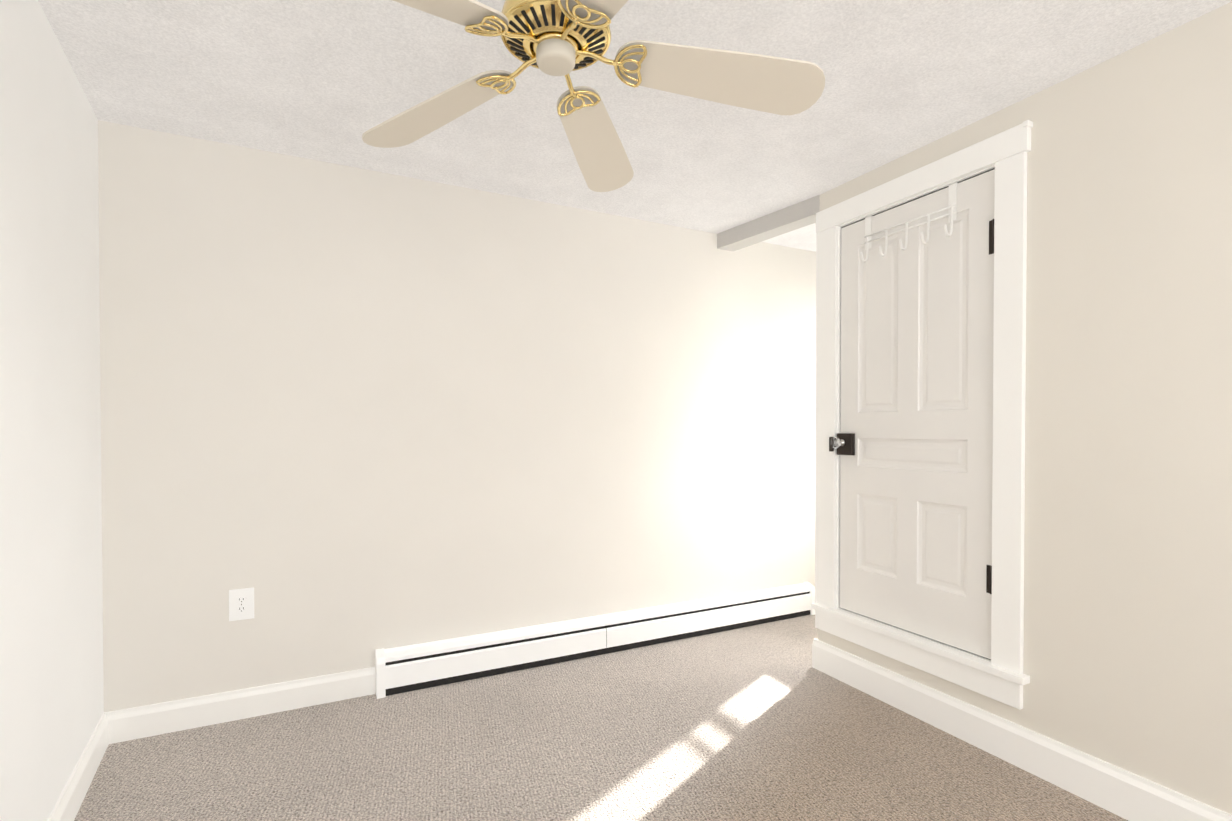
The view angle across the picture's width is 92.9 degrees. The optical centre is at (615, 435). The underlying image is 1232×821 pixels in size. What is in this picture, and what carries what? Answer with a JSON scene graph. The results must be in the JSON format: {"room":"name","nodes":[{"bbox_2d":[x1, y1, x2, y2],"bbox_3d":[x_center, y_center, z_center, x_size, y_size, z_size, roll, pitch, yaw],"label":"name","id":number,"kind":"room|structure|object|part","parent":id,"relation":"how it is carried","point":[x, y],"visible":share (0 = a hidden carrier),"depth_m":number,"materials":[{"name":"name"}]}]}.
{"room":"empty bedroom","nodes":[
{"label":"empty bedroom","id":0,"kind":"room"},
{"bbox_2d":[0,0,103,820],"bbox_3d":[-0.971,0.016,0.175,0.905,2.350,4.503,0,1,-27],"label":"wall","id":1,"kind":"structure","parent":0,"point":[51,657],"depth_m":1.62,"materials":[{"name":"paint"}]},
{"bbox_2d":[47,714,108,820],"bbox_3d":[-0.763,1.130,0.341,0.016,0.118,4.405,0,1,-32],"label":"baseboard","id":2,"kind":"structure","parent":1,"relation":"attached to","point":[70,799],"depth_m":1.89,"materials":[{"name":"paint"}]},
{"bbox_2d":[98,120,815,711],"bbox_3d":[-0.401,-0.017,3.039,4.500,2.350,0.100,0,1,-27],"label":"wall","id":3,"kind":"structure","parent":0,"point":[354,418],"depth_m":2.70,"materials":[{"name":"paint"}]},
{"bbox_2d":[103,667,374,743],"bbox_3d":[-0.196,1.099,3.090,3.900,0.118,0.016,0,1,-27],"label":"baseboard","id":4,"kind":"structure","parent":3,"relation":"attached to","point":[133,723],"depth_m":2.40,"materials":[{"name":"paint"}]},
{"bbox_2d":[229,588,253,620],"bbox_3d":[-1.542,0.695,2.412,0.088,0.128,0.007,0,1,-27],"label":"electrical outlet","id":5,"kind":"object","parent":3,"relation":"attached to","point":[241,604],"visible":1,"depth_m":2.41,"materials":[{"name":"white plastic"}]},
{"bbox_2d":[237,597,245,611],"bbox_3d":[-1.541,0.695,2.410,0.033,0.062,0.002,0,1,-27],"label":"receptacle","id":6,"kind":"object","parent":5,"relation":"attached to","point":[241,601],"depth_m":2.41,"materials":[{"name":"white plastic"}]},
{"bbox_2d":[74,615,1127,820],"bbox_3d":[0.612,1.231,1.042,4.500,0.100,4.603,0,1,-27],"label":"floor","id":7,"kind":"structure","parent":0,"point":[765,722],"depth_m":2.13,"materials":[{"name":"carpet"}]},
{"bbox_2d":[375,582,814,698],"bbox_3d":[0.098,1.058,3.205,2.620,0.196,0.068,0,1,-27],"label":"heater","id":8,"kind":"object","parent":7,"relation":"on","point":[403,669],"visible":1,"depth_m":3.02,"materials":[{"name":"white metal"}]},
{"bbox_2d":[38,0,1231,251],"bbox_3d":[0.612,-1.219,1.014,4.500,0.100,4.603,0,1,-27],"label":"ceiling","id":9,"kind":"structure","parent":0,"point":[326,80],"depth_m":1.96,"materials":[{"name":"white paint"}]},
{"bbox_2d":[362,0,824,191],"bbox_3d":[-0.132,-1.008,1.361,1.274,0.330,1.238,0,1,-27],"label":"ceiling fan","id":10,"kind":"object","parent":9,"relation":"attached to","point":[558,37],"visible":1,"depth_m":1.45,"materials":[{"name":"beige wood"}]},
{"bbox_2d":[717,195,819,250],"bbox_3d":[0.848,-1.150,3.208,0.119,0.088,0.718,0,1,-34],"label":"header beam","id":11,"kind":"structure","parent":0,"point":[781,221],"depth_m":3.17,"materials":[{"name":"paint"}]},
{"bbox_2d":[818,2,1231,814],"bbox_3d":[1.885,0.003,1.279,0.100,2.350,3.705,0,1,-27],"label":"wall","id":12,"kind":"structure","parent":0,"point":[1128,502],"depth_m":1.79,"materials":[{"name":"paint"}]},
{"bbox_2d":[840,169,994,658],"bbox_3d":[1.244,-0.078,2.479,0.046,1.808,0.717,0,1,-27],"label":"door","id":13,"kind":"structure","parent":12,"relation":"in","point":[917,335],"depth_m":2.42,"materials":[{"name":"paint"}]},
{"bbox_2d":[829,433,854,454],"bbox_3d":[1.065,0.040,2.762,0.040,0.102,0.121,0,1,-27],"label":"door lock","id":14,"kind":"object","parent":13,"relation":"attached to","point":[848,448],"visible":0.9,"depth_m":2.73,"materials":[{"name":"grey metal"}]},
{"bbox_2d":[830,437,844,447],"bbox_3d":[1.036,0.034,2.741,0.061,0.054,0.054,0,1,-27],"label":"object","id":15,"kind":"structure","parent":14,"relation":"attached to","point":[835,442],"depth_m":2.72,"materials":[{"name":"silver metal"}]},
{"bbox_2d":[860,182,956,261],"bbox_3d":[1.224,-0.882,2.464,0.087,0.207,0.427,0,1,-27],"label":"hooks","id":16,"kind":"object","parent":13,"relation":"attached to","point":[952,209],"visible":0.94,"depth_m":2.41,"materials":[{"name":"white metal"}]},
{"bbox_3d":[1.383,-0.104,2.162,0.011,1.379,0.026,0,1,-27],"label":"door hinges","id":17,"kind":"part","parent":13,"relation":"part of","materials":[{"name":"black metal"}]},
{"bbox_2d":[811,120,1032,709],"bbox_3d":[1.253,-0.066,2.485,0.148,2.051,0.978,0,1,-27],"label":"door frame","id":18,"kind":"structure","parent":12,"relation":"attached to","point":[1000,676],"depth_m":2.16,"materials":[{"name":"paint"}]},
{"bbox_2d":[812,638,1231,820],"bbox_3d":[1.872,1.107,1.296,0.120,0.142,3.725,0,1,-27],"label":"baseboard","id":19,"kind":"structure","parent":12,"relation":"attached to","point":[1120,792],"depth_m":2.05,"materials":[{"name":"paint"}]}
]}

